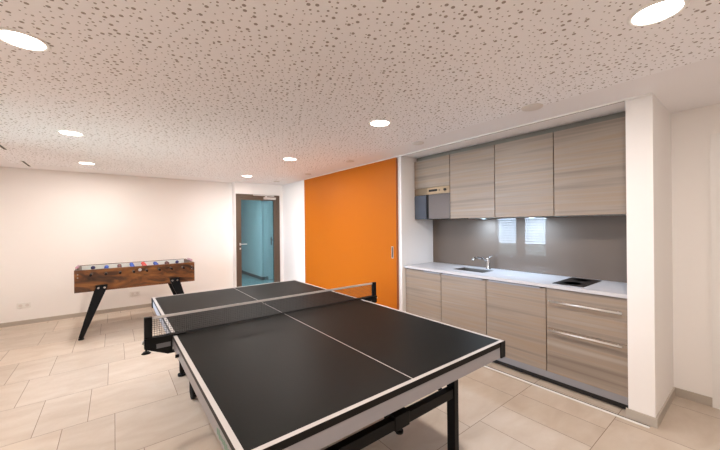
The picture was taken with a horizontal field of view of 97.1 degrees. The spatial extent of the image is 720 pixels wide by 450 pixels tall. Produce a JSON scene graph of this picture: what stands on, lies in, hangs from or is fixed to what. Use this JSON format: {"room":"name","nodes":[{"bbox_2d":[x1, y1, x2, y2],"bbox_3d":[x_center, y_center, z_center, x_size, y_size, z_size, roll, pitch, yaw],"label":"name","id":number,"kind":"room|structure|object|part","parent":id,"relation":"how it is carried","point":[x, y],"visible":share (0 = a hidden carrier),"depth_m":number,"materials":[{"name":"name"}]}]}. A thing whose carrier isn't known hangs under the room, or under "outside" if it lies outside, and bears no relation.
{"room":"common room","nodes":[
{"label":"common room","id":0,"kind":"room"},
{"bbox_2d":[0,167,232,322],"bbox_3d":[-4.100,0.310,5.638,3.518,2.360,0.100,-1,0,-38],"label":"wall","id":1,"kind":"structure","parent":0,"point":[53,222],"depth_m":5.33,"materials":[{"name":"white paint"}]},
{"bbox_2d":[17,302,30,308],"bbox_3d":[-5.078,1.215,4.805,0.150,0.080,0.010,-1,0,-38],"label":"wall socket","id":2,"kind":"object","parent":1,"relation":"attached to","point":[27,304],"visible":1,"depth_m":4.80,"materials":[{"name":"white plastic"}]},
{"bbox_2d":[0,303,151,327],"bbox_3d":[-4.015,1.459,5.625,3.418,0.060,0.012,-1,0,-38],"label":"baseboard","id":3,"kind":"structure","parent":1,"relation":"attached to","point":[37,320],"depth_m":5.10,"materials":[{"name":"beige tile"}]},
{"bbox_2d":[130,291,139,295],"bbox_3d":[-3.994,1.217,5.644,0.150,0.080,0.010,-1,0,-38],"label":"wall socket","id":4,"kind":"object","parent":1,"relation":"attached to","point":[134,293],"visible":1,"depth_m":5.64,"materials":[{"name":"white plastic"}]},
{"bbox_2d":[232,182,283,287],"bbox_3d":[-2.236,0.290,6.956,1.045,2.360,0.300,-1,0,-38],"label":"wall","id":5,"kind":"structure","parent":0,"point":[237,187],"depth_m":6.75,"materials":[{"name":"white paint"}]},
{"bbox_2d":[236,194,279,286],"bbox_3d":[-2.183,0.410,6.836,0.945,2.118,0.154,-1,0,-38],"label":"door","id":6,"kind":"structure","parent":5,"relation":"in","point":[257,216],"depth_m":6.82,"materials":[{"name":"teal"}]},
{"bbox_3d":[-2.194,0.425,6.830,0.710,1.910,0.010,-1,0,-38],"label":"glass pane","id":7,"kind":"part","parent":6,"relation":"part of","materials":[{"name":"glass"}]},
{"bbox_2d":[283,156,432,311],"bbox_3d":[-0.390,0.272,6.029,0.737,2.360,4.028,-1,0,-38],"label":"wall","id":8,"kind":"structure","parent":0,"point":[415,237],"depth_m":4.48,"materials":[{"name":"white paint"}]},
{"bbox_2d":[304,157,398,309],"bbox_3d":[-0.289,0.276,5.256,0.040,2.336,2.567,-1,0,-38],"label":"door","id":9,"kind":"structure","parent":8,"relation":"in","point":[351,215],"depth_m":4.95,"materials":[{"name":"orange laminate"}]},
{"bbox_2d":[305,92,651,179],"bbox_3d":[0.485,-0.910,4.256,0.026,0.012,5.115,-1,0,-38],"label":"trim","id":10,"kind":"structure","parent":8,"relation":"attached to","point":[650,93],"depth_m":2.92,"materials":[{"name":"white paint"}]},
{"bbox_2d":[433,215,626,282],"bbox_3d":[1.768,0.222,3.674,0.006,0.610,2.322,-1,0,-38],"label":"backsplash","id":11,"kind":"structure","parent":8,"relation":"attached to","point":[588,247],"depth_m":3.43,"materials":[{"name":"grey glass"}]},
{"bbox_2d":[0,0,719,184],"bbox_3d":[-0.944,-0.945,3.083,5.200,0.111,8.020,-1,0,-38],"label":"ceiling","id":12,"kind":"structure","parent":0,"point":[201,90],"depth_m":1.96,"materials":[{"name":"white paint"}]},
{"bbox_2d":[0,27,50,51],"bbox_3d":[-1.630,-0.889,1.534,0.200,0.006,0.200,-1,0,-38],"label":"recessed light","id":13,"kind":"object","parent":12,"relation":"in","point":[13,37],"visible":1,"depth_m":1.53,"materials":[{"name":"white plastic"}]},
{"bbox_2d":[0,31,45,49],"bbox_3d":[-1.630,-0.890,1.534,0.164,0.001,0.164,-1,0,-38],"label":"diffuser","id":14,"kind":"object","parent":13,"relation":"attached to","point":[19,39],"depth_m":1.53,"materials":[{"name":"white plastic"}]},
{"bbox_2d":[57,130,84,135],"bbox_3d":[-2.771,-0.879,3.049,0.200,0.006,0.200,-1,0,-38],"label":"recessed light","id":15,"kind":"object","parent":12,"relation":"in","point":[65,132],"visible":1,"depth_m":3.05,"materials":[{"name":"white plastic"}]},
{"bbox_2d":[59,131,81,135],"bbox_3d":[-2.771,-0.879,3.049,0.164,0.001,0.164,-1,0,-38],"label":"diffuser","id":16,"kind":"object","parent":15,"relation":"attached to","point":[71,133],"depth_m":3.05,"materials":[{"name":"white plastic"}]},
{"bbox_2d":[77,162,95,164],"bbox_3d":[-3.853,-0.869,4.485,0.200,0.006,0.200,-1,0,-38],"label":"recessed light","id":17,"kind":"object","parent":12,"relation":"in","point":[86,163],"visible":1,"depth_m":4.49,"materials":[{"name":"white plastic"}]},
{"bbox_2d":[283,157,296,160],"bbox_3d":[-0.956,-0.898,4.342,0.200,0.006,0.200,-1,0,-38],"label":"recessed light","id":18,"kind":"object","parent":12,"relation":"in","point":[287,158],"visible":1,"depth_m":4.36,"materials":[{"name":"white plastic"}]},
{"bbox_2d":[369,119,390,126],"bbox_3d":[0.178,-0.909,2.842,0.200,0.006,0.200,-1,0,-38],"label":"recessed light","id":19,"kind":"object","parent":12,"relation":"in","point":[379,122],"visible":1,"depth_m":2.83,"materials":[{"name":"white plastic"}]},
{"bbox_2d":[371,121,388,125],"bbox_3d":[0.178,-0.909,2.842,0.164,0.001,0.164,-1,0,-38],"label":"diffuser","id":20,"kind":"object","parent":19,"relation":"attached to","point":[373,123],"depth_m":2.85,"materials":[{"name":"white plastic"}]},
{"bbox_2d":[417,111,625,161],"bbox_3d":[1.624,-0.898,3.570,0.329,0.056,2.326,-1,0,-38],"label":"filler panel","id":21,"kind":"object","parent":12,"relation":"attached to","point":[620,114],"visible":0.21,"depth_m":3.16,"materials":[{"name":"grey"}]},
{"bbox_2d":[627,0,689,26],"bbox_3d":[1.285,-0.919,1.376,0.200,0.006,0.200,-1,0,-38],"label":"recessed light","id":22,"kind":"object","parent":12,"relation":"in","point":[655,12],"visible":1,"depth_m":1.37,"materials":[{"name":"white plastic"}]},
{"bbox_2d":[0,307,719,449],"bbox_3d":[-0.931,1.490,3.076,5.170,0.060,8.020,-1,0,-38],"label":"floor","id":23,"kind":"structure","parent":0,"point":[59,391],"depth_m":2.51,"materials":[{"name":"beige tile"}]},
{"bbox_2d":[74,258,194,340],"bbox_3d":[-3.340,1.017,4.799,1.400,0.932,1.010,-1,0,-38],"label":"foosball table","id":24,"kind":"object","parent":23,"relation":"on","point":[98,278],"visible":0.98,"depth_m":4.50,"materials":[{"name":"brown wood"}]},
{"bbox_3d":[-3.517,1.127,4.192,0.298,0.655,0.050,-1,0,-38],"label":"leg","id":25,"kind":"part","parent":24,"relation":"part of","materials":[{"name":"black metal"}]},
{"bbox_3d":[-3.198,1.123,5.453,0.298,0.655,0.050,-1,0,-38],"label":"leg","id":26,"kind":"part","parent":24,"relation":"part of","materials":[{"name":"black metal"}]},
{"bbox_3d":[-2.707,1.119,4.819,0.298,0.655,0.050,-1,0,-38],"label":"leg","id":27,"kind":"part","parent":24,"relation":"part of","materials":[{"name":"black metal"}]},
{"bbox_2d":[151,280,504,449],"bbox_3d":[-0.590,1.077,2.491,1.547,0.760,2.746,-1,0,-38],"label":"table","id":28,"kind":"object","parent":23,"relation":"on","point":[308,379],"visible":0.92,"depth_m":1.64,"materials":[{"name":"black wood"}]},
{"bbox_3d":[-1.745,1.082,3.108,0.040,0.701,0.054,-1,0,-38],"label":"leg","id":29,"kind":"part","parent":28,"relation":"part of","materials":[{"name":"black metal"}]},
{"bbox_2d":[217,428,228,449],"bbox_3d":[-0.461,0.750,1.084,0.001,0.034,0.214,-1,0,-38],"label":"print","id":30,"kind":"object","parent":28,"relation":"attached to","point":[221,437],"depth_m":1.11,"materials":[{"name":"green"}]},
{"bbox_2d":[141,282,376,354],"bbox_3d":[-0.581,0.678,2.500,1.883,0.244,0.051,-1,0,-38],"label":"net","id":31,"kind":"object","parent":28,"relation":"attached to","point":[163,343],"visible":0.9,"depth_m":2.23,"materials":[{"name":"black fabric"}]},
{"bbox_3d":[-1.304,0.767,1.940,0.051,0.035,0.051,-1,0,-38],"label":"tension knob","id":32,"kind":"part","parent":31,"relation":"part of","materials":[{"name":"black plastic"}]},
{"bbox_3d":[-1.297,0.649,1.946,0.042,0.170,0.024,-1,0,-38],"label":"net post","id":33,"kind":"part","parent":31,"relation":"part of","materials":[{"name":"black plastic"}]},
{"bbox_3d":[0.133,0.634,3.054,0.042,0.170,0.024,-1,0,-38],"label":"net post","id":34,"kind":"part","parent":31,"relation":"part of","materials":[{"name":"black plastic"}]},
{"bbox_3d":[0.197,1.020,1.589,0.040,0.033,0.040,-1,0,-38],"label":"latch knob","id":35,"kind":"part","parent":28,"relation":"part of","materials":[{"name":"black plastic"}]},
{"bbox_3d":[0.541,1.060,1.855,0.040,0.701,0.054,-1,0,-38],"label":"leg","id":36,"kind":"part","parent":28,"relation":"part of","materials":[{"name":"black metal"}]},
{"bbox_2d":[406,268,452,321],"bbox_3d":[1.011,0.953,4.186,0.587,0.773,0.581,-1,0,-38],"label":"base cabinet","id":37,"kind":"object","parent":23,"relation":"on","point":[423,288],"visible":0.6,"depth_m":3.99,"materials":[{"name":"brown wood"}]},
{"bbox_2d":[441,273,486,334],"bbox_3d":[1.366,0.953,3.727,0.587,0.766,0.579,-1,0,-38],"label":"base cabinet","id":38,"kind":"object","parent":23,"relation":"on","point":[463,299],"visible":0.64,"depth_m":3.53,"materials":[{"name":"brown wood"}]},
{"bbox_3d":[1.136,0.579,3.558,0.022,0.013,0.520,-1,0,-38],"label":"edge handle","id":39,"kind":"part","parent":38,"relation":"part of","materials":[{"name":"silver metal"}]},
{"bbox_2d":[493,357,627,408],"bbox_3d":[1.335,1.347,3.330,0.015,0.058,2.326,-1,0,-38],"label":"plinth","id":40,"kind":"object","parent":38,"relation":"attached to","point":[624,400],"visible":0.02,"depth_m":2.73,"materials":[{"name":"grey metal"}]},
{"bbox_2d":[486,279,546,369],"bbox_3d":[1.722,0.946,3.268,0.587,0.773,0.584,-1,0,-38],"label":"base cabinet","id":41,"kind":"object","parent":23,"relation":"on","point":[516,313],"visible":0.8,"depth_m":3.05,"materials":[{"name":"brown wood"}]},
{"bbox_3d":[1.491,0.576,3.099,0.022,0.013,0.500,-1,0,-38],"label":"edge handle","id":42,"kind":"part","parent":41,"relation":"part of","materials":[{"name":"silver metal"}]},
{"bbox_2d":[484,365,649,427],"bbox_3d":[1.289,1.435,3.221,0.038,0.004,2.470,-1,0,-38],"label":"trim","id":43,"kind":"structure","parent":23,"relation":"on","point":[510,375],"depth_m":2.60,"materials":[{"name":"white"}]},
{"bbox_2d":[546,288,627,397],"bbox_3d":[2.069,0.943,2.799,0.613,0.773,0.582,-1,0,-38],"label":"base cabinet","id":44,"kind":"object","parent":23,"relation":"on","point":[587,333],"visible":0.77,"depth_m":2.61,"materials":[{"name":"brown wood"}]},
{"bbox_2d":[404,262,626,298],"bbox_3d":[1.538,0.545,3.493,0.595,0.029,2.326,-1,0,-38],"label":"countertop","id":45,"kind":"structure","parent":44,"relation":"on","point":[606,288],"depth_m":3.18,"materials":[{"name":"grey stone"}]},
{"bbox_2d":[455,267,491,279],"bbox_3d":[1.336,0.616,3.763,0.237,0.170,0.397,-1,0,-38],"label":"sink","id":46,"kind":"object","parent":45,"relation":"in","point":[463,268],"visible":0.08,"depth_m":3.85,"materials":[{"name":"silver metal"}]},
{"bbox_2d":[472,255,492,269],"bbox_3d":[1.457,0.445,3.809,0.254,0.172,0.066,-1,0,0],"label":"faucet","id":47,"kind":"object","parent":45,"relation":"on","point":[487,259],"visible":1,"depth_m":3.79,"materials":[{"name":"silver metal"}]},
{"bbox_3d":[1.436,0.414,3.800,0.214,0.074,0.027,-1,0,-6],"label":"spout","id":48,"kind":"part","parent":47,"relation":"part of","materials":[{"name":"silver metal"}]},
{"bbox_2d":[553,277,601,286],"bbox_3d":[1.998,0.523,2.923,0.470,0.005,0.244,-1,0,-38],"label":"cooktop","id":49,"kind":"object","parent":45,"relation":"in","point":[578,282],"visible":1,"depth_m":2.89,"materials":[{"name":"black glass"}]},
{"bbox_3d":[1.840,0.930,2.625,0.038,0.016,0.517,-1,0,-38],"label":"bar handle","id":50,"kind":"part","parent":44,"relation":"part of","materials":[{"name":"silver metal"}]},
{"bbox_3d":[1.837,0.675,2.625,0.038,0.016,0.517,-1,0,-38],"label":"bar handle","id":51,"kind":"part","parent":44,"relation":"part of","materials":[{"name":"silver metal"}]},
{"bbox_3d":[1.862,0.739,2.640,0.019,0.352,0.574,-1,0,-38],"label":"drawer","id":52,"kind":"part","parent":44,"relation":"part of","materials":[{"name":"grey laminate"}]},
{"bbox_3d":[1.866,1.115,2.640,0.019,0.392,0.574,-1,0,-38],"label":"drawer","id":53,"kind":"part","parent":44,"relation":"part of","materials":[{"name":"grey laminate"}]},
{"bbox_2d":[438,215,622,282],"bbox_3d":[1.811,0.251,3.708,0.100,2.360,2.337,-1,0,-38],"label":"wall niche","id":54,"kind":"object","parent":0,"point":[588,215],"visible":0.07,"depth_m":3.34,"materials":[{"name":"white paint"}]},
{"bbox_2d":[414,155,449,188],"bbox_3d":[1.075,-0.678,4.247,0.386,0.372,0.581,-1,0,-38],"label":"upper cabinet","id":55,"kind":"object","parent":54,"relation":"attached to","point":[433,172],"visible":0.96,"depth_m":4.11,"materials":[{"name":"brown wood"}]},
{"bbox_2d":[415,185,468,219],"bbox_3d":[1.072,-0.285,4.242,0.404,0.414,0.581,-1,0,-38],"label":"oven","id":56,"kind":"object","parent":55,"relation":"attached to","point":[433,203],"visible":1,"depth_m":4.11,"materials":[{"name":"black metal"}]},
{"bbox_3d":[0.820,-0.236,4.283,0.019,0.314,0.201,-1,0,-38],"label":"panel","id":57,"kind":"part","parent":56,"relation":"part of","materials":[{"name":"grey metal"}]},
{"bbox_3d":[0.932,-0.443,4.135,0.019,0.090,0.573,-1,0,-38],"label":"control panel","id":58,"kind":"part","parent":56,"relation":"part of","materials":[{"name":"beige metal"}]},
{"bbox_3d":[1.009,-0.238,4.038,0.019,0.314,0.330,-1,0,-38],"label":"door","id":59,"kind":"part","parent":56,"relation":"part of","materials":[{"name":"grey metal"}]},
{"bbox_2d":[450,145,507,218],"bbox_3d":[1.432,-0.474,3.789,0.386,0.786,0.579,-1,0,-38],"label":"upper cabinet","id":60,"kind":"object","parent":54,"relation":"attached to","point":[472,172],"visible":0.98,"depth_m":3.65,"materials":[{"name":"brown wood"}]},
{"bbox_2d":[495,132,553,217],"bbox_3d":[1.788,-0.477,3.329,0.386,0.786,0.584,-1,0,-38],"label":"upper cabinet","id":61,"kind":"object","parent":54,"relation":"attached to","point":[524,168],"visible":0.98,"depth_m":3.18,"materials":[{"name":"brown wood"}]},
{"bbox_2d":[554,117,625,215],"bbox_3d":[2.145,-0.480,2.868,0.386,0.786,0.582,-1,0,-38],"label":"upper cabinet","id":62,"kind":"object","parent":54,"relation":"attached to","point":[590,160],"visible":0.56,"depth_m":2.75,"materials":[{"name":"brown wood"}]},
{"bbox_2d":[625,93,673,417],"bbox_3d":[2.321,0.247,2.530,0.737,2.360,0.150,-1,0,-38],"label":"wall pillar","id":63,"kind":"structure","parent":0,"point":[648,121],"depth_m":2.32,"materials":[{"name":"white paint"}]},
{"bbox_2d":[626,387,674,428],"bbox_3d":[2.308,1.393,2.512,0.697,0.068,0.175,-1,0,-38],"label":"baseboard","id":64,"kind":"structure","parent":63,"relation":"attached to","point":[651,421],"depth_m":2.32,"materials":[{"name":"beige tile"}]},
{"bbox_2d":[671,103,719,396],"bbox_3d":[3.099,0.239,2.086,0.050,2.360,1.505,-1,0,-38],"label":"wall","id":65,"kind":"structure","parent":0,"point":[691,129],"depth_m":2.57,"materials":[{"name":"white paint"}]},
{"bbox_2d":[675,387,711,406],"bbox_3d":[2.696,1.389,2.571,0.012,0.068,0.208,-1,0,-38],"label":"baseboard","id":66,"kind":"structure","parent":65,"relation":"attached to","point":[685,394],"depth_m":2.57,"materials":[{"name":"beige tile"}]},
{"bbox_2d":[710,133,719,409],"bbox_3d":[3.032,0.355,2.075,0.071,2.130,1.000,-1,0,-38],"label":"door","id":67,"kind":"structure","parent":65,"relation":"in","point":[714,138],"depth_m":2.46,"materials":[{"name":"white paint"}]}
]}

